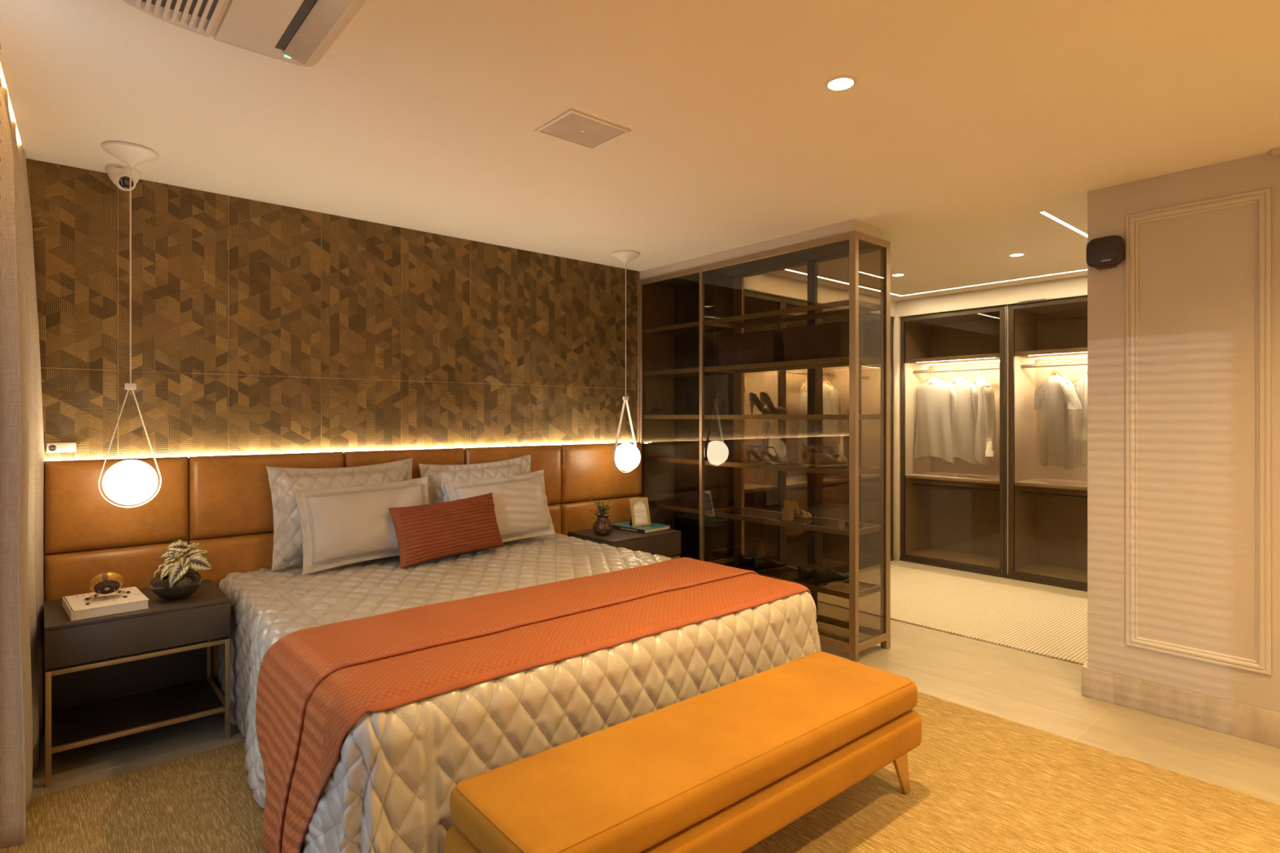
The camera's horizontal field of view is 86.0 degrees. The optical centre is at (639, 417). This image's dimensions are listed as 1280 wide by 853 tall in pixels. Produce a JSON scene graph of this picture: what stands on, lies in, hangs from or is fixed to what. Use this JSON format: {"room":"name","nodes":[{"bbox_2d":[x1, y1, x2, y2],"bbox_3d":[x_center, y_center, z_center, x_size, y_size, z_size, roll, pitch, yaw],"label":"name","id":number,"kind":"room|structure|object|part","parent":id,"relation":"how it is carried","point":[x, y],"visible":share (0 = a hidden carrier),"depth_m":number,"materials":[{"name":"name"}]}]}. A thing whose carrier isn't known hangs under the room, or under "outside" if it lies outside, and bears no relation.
{"room":"bedroom","nodes":[
{"label":"bedroom","id":0,"kind":"room"},
{"bbox_2d":[26,158,639,461],"bbox_3d":[-0.136,0.130,5.233,7.340,2.500,0.126,0,0,-41],"label":"wall","id":1,"kind":"structure","parent":0,"point":[258,327],"depth_m":3.69,"materials":[{"name":"brown wood"}]},
{"bbox_2d":[46,442,75,453],"bbox_3d":[-2.562,0.135,3.041,0.100,0.042,0.005,0,0,-41],"label":"wall socket","id":2,"kind":"object","parent":1,"relation":"attached to","point":[65,446],"visible":1,"depth_m":3.04,"materials":[{"name":"plastic"}]},
{"bbox_2d":[43,442,641,734],"bbox_3d":[-1.271,0.774,4.083,3.440,1.172,0.119,0,0,-41],"label":"headboard","id":3,"kind":"object","parent":1,"relation":"attached to","point":[223,504],"visible":0.38,"depth_m":3.33,"materials":[{"name":"leather"}]},
{"bbox_3d":[-2.345,0.388,3.101,0.522,0.400,0.046,0,0,-41],"label":"leather panel","id":4,"kind":"part","parent":3,"relation":"part of","materials":[{"name":"brown leather"}]},
{"bbox_3d":[-2.345,0.934,3.101,0.522,0.689,0.046,0,0,-41],"label":"leather panel","id":5,"kind":"part","parent":3,"relation":"part of","materials":[{"name":"brown leather"}]},
{"bbox_3d":[-1.877,0.934,3.508,0.713,0.689,0.046,0,0,-41],"label":"leather panel","id":6,"kind":"part","parent":3,"relation":"part of","materials":[{"name":"brown leather"}]},
{"bbox_3d":[-1.877,0.388,3.508,0.713,0.400,0.046,0,0,-41],"label":"leather panel","id":7,"kind":"part","parent":3,"relation":"part of","materials":[{"name":"brown leather"}]},
{"bbox_3d":[-1.337,0.388,3.977,0.711,0.400,0.046,0,0,-41],"label":"leather panel","id":8,"kind":"part","parent":3,"relation":"part of","materials":[{"name":"brown leather"}]},
{"bbox_3d":[-0.799,0.388,4.445,0.710,0.400,0.046,0,0,-41],"label":"leather panel","id":9,"kind":"part","parent":3,"relation":"part of","materials":[{"name":"brown leather"}]},
{"bbox_3d":[-0.799,0.934,4.445,0.710,0.689,0.046,0,0,-41],"label":"leather panel","id":10,"kind":"part","parent":3,"relation":"part of","materials":[{"name":"brown leather"}]},
{"bbox_3d":[-0.254,0.934,4.919,0.727,0.689,0.046,0,0,-41],"label":"leather panel","id":11,"kind":"part","parent":3,"relation":"part of","materials":[{"name":"brown leather"}]},
{"bbox_3d":[-0.254,0.388,4.919,0.727,0.400,0.046,0,0,-41],"label":"leather panel","id":12,"kind":"part","parent":3,"relation":"part of","materials":[{"name":"brown leather"}]},
{"bbox_2d":[637,280,639,442],"bbox_3d":[-0.012,-0.430,5.260,0.012,1.240,0.008,0,0,-41],"label":"trim","id":13,"kind":"structure","parent":1,"relation":"attached to","point":[637,280],"depth_m":5.26,"materials":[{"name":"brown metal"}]},
{"bbox_2d":[640,218,879,279],"bbox_3d":[0.707,-1.085,4.665,0.272,0.070,1.850,0,0,-41],"label":"trim","id":14,"kind":"structure","parent":1,"relation":"attached to","point":[854,224],"depth_m":4.34,"materials":[{"name":"beige paint"}]},
{"bbox_2d":[0,0,1279,301],"bbox_3d":[2.044,-1.220,2.725,7.340,0.200,6.832,0,0,-41],"label":"ceiling","id":15,"kind":"structure","parent":0,"point":[962,122],"depth_m":2.49,"materials":[{"name":"paint"}]},
{"bbox_2d":[0,62,44,848],"bbox_3d":[-2.336,0.073,2.546,0.151,2.586,1.031,0,0,-38],"label":"curtain","id":16,"kind":"object","parent":15,"relation":"hanging from","point":[21,420],"visible":0.99,"depth_m":2.19,"materials":[{"name":"fabric"}]},
{"bbox_2d":[105,164,141,191],"bbox_3d":[-2.334,-1.070,3.104,0.132,0.100,0.135,0,0,-41],"label":"security camera","id":17,"kind":"object","parent":15,"relation":"attached to","point":[119,175],"visible":0.95,"depth_m":3.06,"materials":[{"name":"white plastic"}]},
{"bbox_2d":[97,141,161,507],"bbox_3d":[-2.133,-0.370,2.875,0.198,1.497,0.200,0,0,-4],"label":"pendant lamp","id":18,"kind":"object","parent":15,"relation":"hanging from","point":[131,482],"visible":1,"depth_m":2.83,"materials":[{"name":"white glass"}]},
{"bbox_3d":[-2.127,0.272,2.869,0.188,0.188,0.188,0,0,-41],"label":"globe","id":19,"kind":"part","parent":18,"relation":"part of"},
{"bbox_3d":[-2.135,-0.594,2.878,0.004,0.912,0.004,0,0,26],"label":"cord","id":20,"kind":"part","parent":18,"relation":"part of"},
{"bbox_2d":[122,0,366,66],"bbox_3d":[-0.797,-1.092,1.528,0.502,0.056,1.252,0,0,-41],"label":"air conditioner","id":21,"kind":"object","parent":15,"relation":"attached to","point":[300,33],"visible":1,"depth_m":1.87,"materials":[{"name":"plastic"}]},
{"bbox_2d":[534,109,630,150],"bbox_3d":[-0.224,-1.117,2.680,0.284,0.006,0.245,0,0,-41],"label":"ceiling speaker","id":22,"kind":"object","parent":15,"relation":"attached to","point":[573,126],"visible":1,"depth_m":2.67,"materials":[{"name":"white plastic"}]},
{"bbox_2d":[611,250,640,472],"bbox_3d":[-0.095,-0.370,4.691,0.198,1.497,0.200,0,0,-4],"label":"pendant lamp","id":23,"kind":"object","parent":15,"relation":"hanging from","point":[626,457],"visible":1,"depth_m":4.64,"materials":[{"name":"white glass"}]},
{"bbox_3d":[-0.098,-0.594,4.694,0.004,0.912,0.004,0,0,26],"label":"cord","id":24,"kind":"part","parent":23,"relation":"part of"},
{"bbox_3d":[-0.090,0.272,4.685,0.188,0.188,0.188,0,0,-41],"label":"globe","id":25,"kind":"part","parent":23,"relation":"part of"},
{"bbox_2d":[824,75,857,91],"bbox_3d":[0.673,-1.118,2.302,0.104,0.004,0.104,0,0,-41],"label":"recessed light","id":26,"kind":"object","parent":15,"relation":"in","point":[838,83],"visible":1,"depth_m":2.30,"materials":[{"name":"white plastic"}]},
{"bbox_2d":[827,78,853,89],"bbox_3d":[0.673,-1.117,2.302,0.083,0.001,0.083,0,0,-41],"label":"diffuser","id":27,"kind":"object","parent":26,"relation":"attached to","point":[841,83],"depth_m":2.30,"materials":[{"name":"white plastic"}]},
{"bbox_2d":[891,273,905,276],"bbox_3d":[2.027,-1.118,5.396,0.104,0.004,0.104,0,0,-41],"label":"recessed light","id":28,"kind":"object","parent":15,"relation":"in","point":[895,274],"visible":1,"depth_m":5.38,"materials":[{"name":"white plastic"}]},
{"bbox_2d":[899,268,1087,296],"bbox_3d":[2.995,-1.118,5.635,0.024,0.004,1.832,0,0,-41],"label":"strip light","id":29,"kind":"object","parent":15,"relation":"attached to","point":[1086,268],"visible":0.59,"depth_m":5.67,"materials":[{"name":"white plastic"}]},
{"bbox_2d":[1008,253,1025,257],"bbox_3d":[2.594,-1.118,4.729,0.104,0.004,0.104,0,0,-41],"label":"recessed light","id":30,"kind":"object","parent":15,"relation":"in","point":[1014,255],"visible":1,"depth_m":4.73,"materials":[{"name":"white plastic"}]},
{"bbox_2d":[1009,253,1023,256],"bbox_3d":[2.594,-1.117,4.729,0.083,0.001,0.083,0,0,-41],"label":"diffuser","id":31,"kind":"object","parent":30,"relation":"attached to","point":[1015,255],"depth_m":4.73,"materials":[{"name":"white plastic"}]},
{"bbox_2d":[1040,210,1087,237],"bbox_3d":[2.882,-1.118,4.340,1.845,0.004,0.024,0,0,-41],"label":"ceiling light","id":32,"kind":"object","parent":15,"relation":"attached to","point":[1048,215],"visible":0.41,"depth_m":3.95,"materials":[{"name":"white plastic"}]},
{"bbox_2d":[31,560,1279,804],"bbox_3d":[2.044,1.430,2.725,7.340,0.100,6.832,0,0,-41],"label":"floor","id":33,"kind":"structure","parent":0,"point":[1043,693],"depth_m":3.09,"materials":[{"name":"tile"}]},
{"bbox_2d":[0,45,0,852],"bbox_3d":[-0.157,0.182,0.019,0.057,2.364,4.335,0,0,-41],"label":"blind","id":34,"kind":"object","parent":33,"relation":"on","point":[0,46],"visible":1,"depth_m":1.66,"materials":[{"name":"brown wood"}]},
{"bbox_2d":[44,579,231,788],"bbox_3d":[-2.140,1.080,2.928,0.604,0.600,0.483,0,0,-41],"label":"nightstand","id":35,"kind":"object","parent":33,"relation":"on","point":[110,677],"visible":0.99,"depth_m":2.87,"materials":[{"name":"black paint"}]},
{"bbox_3d":[-2.211,1.165,2.566,0.018,0.430,0.018,0,0,-41],"label":"leg","id":36,"kind":"part","parent":35,"relation":"part of","materials":[{"name":"gold metal"}]},
{"bbox_2d":[62,586,149,621],"bbox_3d":[-2.189,0.761,2.821,0.300,0.038,0.256,0,0,45],"label":"book","id":37,"kind":"object","parent":35,"relation":"on","point":[75,606],"visible":0.9,"depth_m":2.76,"materials":[{"name":"paper"}]},
{"bbox_2d":[84,572,129,604],"bbox_3d":[-2.181,0.688,2.818,0.152,0.109,0.158,0,0,-41],"label":"ornament","id":38,"kind":"object","parent":37,"relation":"on","point":[105,583],"visible":1,"depth_m":2.80,"materials":[{"name":"gold metal"}]},
{"bbox_3d":[-2.275,1.105,3.084,0.564,0.270,0.010,0,0,-41],"label":"panel","id":39,"kind":"part","parent":35,"relation":"part of","materials":[{"name":"black wood"}]},
{"bbox_3d":[-2.285,1.249,3.095,0.564,0.018,0.018,0,0,-41],"label":"rail","id":40,"kind":"part","parent":35,"relation":"part of","materials":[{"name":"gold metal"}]},
{"bbox_2d":[51,678,223,747],"bbox_3d":[-2.138,1.250,2.926,0.564,0.013,0.430,0,0,-41],"label":"shelf","id":41,"kind":"object","parent":35,"relation":"attached to","point":[96,720],"depth_m":2.90,"materials":[{"name":"black wood"}]},
{"bbox_3d":[-1.988,0.867,2.753,0.602,0.143,0.019,0,0,-41],"label":"drawer","id":42,"kind":"part","parent":35,"relation":"part of","materials":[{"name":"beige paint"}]},
{"bbox_3d":[-1.991,1.249,2.757,0.564,0.018,0.018,0,0,-41],"label":"rail","id":43,"kind":"part","parent":35,"relation":"part of","materials":[{"name":"gold metal"}]},
{"bbox_3d":[-1.991,0.959,2.757,0.564,0.018,0.018,0,0,-41],"label":"rail","id":44,"kind":"part","parent":35,"relation":"part of","materials":[{"name":"gold metal"}]},
{"bbox_2d":[149,568,201,600],"bbox_3d":[-1.996,0.720,2.955,0.188,0.121,0.188,0,0,-41],"label":"bowl","id":45,"kind":"object","parent":35,"relation":"on","point":[177,584],"depth_m":2.89,"materials":[{"name":"ceramic"}]},
{"bbox_2d":[149,539,211,600],"bbox_3d":[-1.982,0.653,2.960,0.216,0.255,0.199,0,0,-41],"label":"begonias","id":46,"kind":"object","parent":35,"relation":"on","point":[180,580],"visible":1,"depth_m":2.92,"materials":[{"name":"plant"}]},
{"bbox_3d":[-2.065,1.165,3.286,0.018,0.430,0.018,0,0,-41],"label":"leg","id":47,"kind":"part","parent":35,"relation":"part of","materials":[{"name":"gold metal"}]},
{"bbox_3d":[-1.919,1.249,3.117,0.018,0.018,0.430,0,0,-41],"label":"rail","id":48,"kind":"part","parent":35,"relation":"part of","materials":[{"name":"gold metal"}]},
{"bbox_3d":[-1.772,1.165,2.948,0.018,0.430,0.018,0,0,-41],"label":"leg","id":49,"kind":"part","parent":35,"relation":"part of","materials":[{"name":"gold metal"}]},
{"bbox_2d":[568,528,680,559],"bbox_3d":[-0.103,1.080,4.698,0.604,0.600,0.483,0,0,-41],"label":"nightstand","id":50,"kind":"object","parent":33,"relation":"on","point":[667,543],"visible":0.31,"depth_m":4.56,"materials":[{"name":"black paint"}]},
{"bbox_2d":[589,495,614,535],"bbox_3d":[-0.240,0.645,4.568,0.254,0.269,0.134,0,0,-41],"label":"glass vase","id":51,"kind":"object","parent":50,"relation":"on","point":[602,526],"visible":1,"depth_m":4.53,"materials":[{"name":"brown glass"}]},
{"bbox_2d":[612,521,670,533],"bbox_3d":[-0.002,0.766,4.801,0.340,0.027,0.264,0,0,44],"label":"picture book","id":52,"kind":"object","parent":50,"relation":"on","point":[653,527],"visible":0.77,"depth_m":4.72,"materials":[{"name":"paper"}]},
{"bbox_2d":[629,497,650,527],"bbox_3d":[-0.009,0.656,4.773,0.146,0.195,0.090,0,0,-33],"label":"framed picture","id":53,"kind":"object","parent":52,"relation":"on","point":[639,507],"visible":1,"depth_m":4.76,"materials":[{"name":"gold plastic"}]},
{"bbox_3d":[0.049,0.867,4.523,0.602,0.143,0.019,0,0,-41],"label":"drawer","id":54,"kind":"part","parent":50,"relation":"part of","materials":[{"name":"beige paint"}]},
{"bbox_3d":[0.045,0.959,4.527,0.564,0.018,0.018,0,0,-41],"label":"rail","id":55,"kind":"part","parent":50,"relation":"part of","materials":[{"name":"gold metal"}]},
{"bbox_2d":[0,691,1279,852],"bbox_3d":[0.295,1.374,1.943,3.608,0.010,4.059,0,0,-41],"label":"rug","id":56,"kind":"object","parent":33,"relation":"on","point":[980,782],"visible":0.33,"depth_m":2.39,"materials":[{"name":"beige carpet"}]},
{"bbox_2d":[444,652,921,852],"bbox_3d":[0.256,1.155,2.137,1.648,0.426,0.493,0,0,-41],"label":"bench","id":57,"kind":"object","parent":56,"relation":"on","point":[724,769],"visible":1,"depth_m":1.92,"materials":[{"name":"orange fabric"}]},
{"bbox_3d":[0.940,1.281,2.487,0.102,0.174,0.028,0,0,-41],"label":"leg","id":58,"kind":"part","parent":57,"relation":"part of","materials":[{"name":"brown wood"}]},
{"bbox_2d":[640,231,890,662],"bbox_3d":[0.748,0.165,4.686,0.382,2.430,1.852,0,0,-41],"label":"shelf unit","id":59,"kind":"object","parent":33,"relation":"on","point":[765,376],"visible":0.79,"depth_m":4.22,"materials":[{"name":"brown metal"}]},
{"bbox_3d":[0.219,0.138,5.018,0.006,2.296,0.609,0,0,-41],"label":"glass pane","id":60,"kind":"part","parent":59,"relation":"part of","materials":[{"name":"clear glass"}]},
{"bbox_3d":[0.814,0.138,4.333,0.006,2.296,1.153,0,0,-41],"label":"glass pane","id":61,"kind":"part","parent":59,"relation":"part of","materials":[{"name":"clear glass"}]},
{"bbox_3d":[1.344,0.138,3.995,0.302,2.296,0.006,0,0,-41],"label":"glass pane","id":62,"kind":"part","parent":59,"relation":"part of","materials":[{"name":"clear glass"}]},
{"bbox_2d":[890,317,893,560],"bbox_3d":[1.379,0.207,6.075,2.352,2.345,0.580,0,0,-41],"label":"wall","id":63,"kind":"structure","parent":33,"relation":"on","point":[891,319],"depth_m":6.61,"materials":[{"name":"wood"}]},
{"bbox_2d":[890,300,896,317],"bbox_3d":[1.374,-1.043,6.072,2.377,0.154,0.602,0,0,-41],"label":"trim","id":64,"kind":"structure","parent":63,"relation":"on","point":[893,304],"depth_m":6.59,"materials":[{"name":"beige paint"}]},
{"bbox_2d":[890,564,1087,665],"bbox_3d":[2.424,1.374,5.062,1.578,0.010,2.158,0,0,-41],"label":"rug","id":65,"kind":"object","parent":33,"relation":"on","point":[1052,625],"visible":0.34,"depth_m":4.83,"materials":[{"name":"beige carpet"}]},
{"bbox_2d":[893,296,1087,591],"bbox_3d":[3.452,0.202,5.994,0.685,2.356,2.282,0,0,-41],"label":"wardrobe","id":66,"kind":"object","parent":33,"relation":"on","point":[1007,376],"visible":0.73,"depth_m":5.97,"materials":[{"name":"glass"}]},
{"bbox_3d":[2.830,0.198,6.272,0.006,2.234,0.874,0,0,-41],"label":"door glass","id":67,"kind":"part","parent":66,"relation":"part of","materials":[{"name":"clear glass"}]},
{"bbox_3d":[2.831,0.195,6.273,0.024,2.300,0.946,0,0,-41],"label":"door frame","id":68,"kind":"part","parent":66,"relation":"part of","materials":[{"name":"brown metal"}]},
{"bbox_2d":[891,275,1087,318],"bbox_3d":[3.275,-1.043,6.224,0.690,0.154,2.866,0,0,-41],"label":"wall","id":69,"kind":"structure","parent":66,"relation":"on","point":[1074,286],"depth_m":5.94,"materials":[{"name":"beige paint"}]},
{"bbox_3d":[3.479,-0.955,6.004,0.590,0.020,2.205,0,0,-41],"label":"panel","id":70,"kind":"part","parent":66,"relation":"part of","materials":[{"name":"wood"}]},
{"bbox_3d":[3.155,0.193,5.900,0.032,2.315,0.034,0,0,-41],"label":"door post","id":71,"kind":"part","parent":66,"relation":"part of","materials":[{"name":"brown metal"}]},
{"bbox_3d":[3.470,0.195,5.529,0.024,2.300,0.932,0,0,-41],"label":"door frame","id":72,"kind":"part","parent":66,"relation":"part of","materials":[{"name":"brown metal"}]},
{"bbox_3d":[3.469,0.198,5.528,0.006,2.234,0.860,0,0,-41],"label":"door glass","id":73,"kind":"part","parent":66,"relation":"part of","materials":[{"name":"clear glass"}]},
{"bbox_2d":[1087,151,1279,712],"bbox_3d":[3.491,0.130,2.051,0.140,2.500,3.715,0,0,-41],"label":"wall","id":74,"kind":"structure","parent":0,"point":[1197,272],"depth_m":3.11,"materials":[{"name":"beige paint"}]},
{"bbox_2d":[1085,235,1124,270],"bbox_3d":[2.250,-0.798,3.323,0.064,0.151,0.153,0,0,-41],"label":"wall speaker","id":75,"kind":"object","parent":74,"relation":"in","point":[1108,251],"visible":1,"depth_m":3.30,"materials":[{"name":"black plastic"}]},
{"bbox_2d":[1095,264,1116,270],"bbox_3d":[2.260,-0.730,3.329,0.040,0.013,0.080,0,0,-41],"label":"bracket","id":76,"kind":"object","parent":75,"relation":"on","point":[1098,267],"depth_m":3.32,"materials":[{"name":"metal"}]},
{"bbox_2d":[1081,662,1279,748],"bbox_3d":[3.649,1.308,2.202,0.622,0.143,3.736,0,0,-41],"label":"baseboard","id":77,"kind":"structure","parent":74,"relation":"attached to","point":[1255,724],"depth_m":3.10,"materials":[{"name":"beige wood"}]},
{"bbox_2d":[1124,187,1271,675],"bbox_3d":[2.486,0.061,3.085,0.020,2.054,0.515,0,0,-41],"label":"trim","id":78,"kind":"structure","parent":74,"relation":"attached to","point":[1261,197],"depth_m":3.02,"materials":[{"name":"beige paint"}]},
{"bbox_2d":[1271,146,1279,155],"bbox_3d":[3.644,-1.109,1.734,0.045,0.022,3.035,0,0,-41],"label":"trim","id":79,"kind":"structure","parent":74,"relation":"attached to","point":[1276,151],"depth_m":2.86,"materials":[{"name":"beige paint"}]},
{"bbox_3d":[-0.659,1.092,3.227,1.860,0.554,1.955,0,0,-41],"label":"bed","id":80,"kind":"object","parent":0,"visible":0},
{"bbox_2d":[217,533,821,852],"bbox_3d":[-0.611,1.058,3.170,2.178,0.601,2.138,0,0,-41],"label":"bedspread","id":81,"kind":"object","parent":80,"relation":"on","point":[393,777],"visible":0.54,"depth_m":2.42,"materials":[{"name":"beige fabric"}]},
{"bbox_2d":[266,457,413,572],"bbox_3d":[-1.552,0.495,3.641,0.756,0.529,0.246,0,0,-43],"label":"quilted pillow","id":82,"kind":"object","parent":81,"relation":"on","point":[287,552],"visible":0.41,"depth_m":3.44,"materials":[{"name":"beige fabric"}]},
{"bbox_2d":[293,476,428,575],"bbox_3d":[-1.401,0.544,3.559,0.702,0.433,0.205,0,0,-42],"label":"plain pillow","id":83,"kind":"object","parent":81,"relation":"on","point":[340,526],"visible":0.85,"depth_m":3.44,"materials":[{"name":"beige fabric"}]},
{"bbox_2d":[388,492,504,568],"bbox_3d":[-1.026,0.597,3.693,0.631,0.333,0.197,0,0,-44],"label":"lumbar cushion","id":84,"kind":"object","parent":81,"relation":"on","point":[424,533],"visible":1,"depth_m":3.60,"materials":[{"name":"orange fabric"}]},
{"bbox_2d":[417,454,530,504],"bbox_3d":[-0.959,0.502,4.156,0.766,0.528,0.243,0,0,-42],"label":"quilted pillow","id":85,"kind":"object","parent":81,"relation":"on","point":[437,474],"visible":0.31,"depth_m":4.05,"materials":[{"name":"beige fabric"}]},
{"bbox_2d":[443,469,555,555],"bbox_3d":[-0.817,0.550,4.084,0.211,0.438,0.696,0,0,45],"label":"plain pillow","id":86,"kind":"object","parent":81,"relation":"on","point":[522,511],"visible":0.69,"depth_m":4.07,"materials":[{"name":"beige fabric"}]},
{"bbox_2d":[255,557,812,852],"bbox_3d":[-0.255,1.042,2.735,2.174,0.614,0.873,0,0,-39],"label":"throw blanket","id":87,"kind":"object","parent":81,"relation":"on","point":[314,683],"visible":0.95,"depth_m":2.29,"materials":[{"name":"orange fabric"}]},
{"bbox_3d":[3.141,-0.357,6.295,0.040,0.218,0.433,0,0,15],"label":"clothes hanger","id":88,"kind":"object","parent":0,"visible":0},
{"bbox_2d":[985,440,992,457],"bbox_3d":[3.141,0.026,6.295,0.168,0.812,0.640,0,0,15],"label":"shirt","id":89,"kind":"object","parent":88,"relation":"hanging from","point":[988,452],"visible":0.09,"depth_m":6.00,"materials":[{"name":"white fabric"}]},
{"bbox_3d":[3.538,-0.357,5.838,0.040,0.218,0.433,0,0,7],"label":"clothes hanger","id":90,"kind":"object","parent":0,"visible":0},
{"bbox_2d":[1067,402,1075,408],"bbox_3d":[3.538,0.026,5.837,0.174,0.812,0.694,0,0,7],"label":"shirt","id":91,"kind":"object","parent":90,"relation":"hanging from","point":[1069,406],"visible":0.09,"depth_m":5.53,"materials":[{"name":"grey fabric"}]}
]}

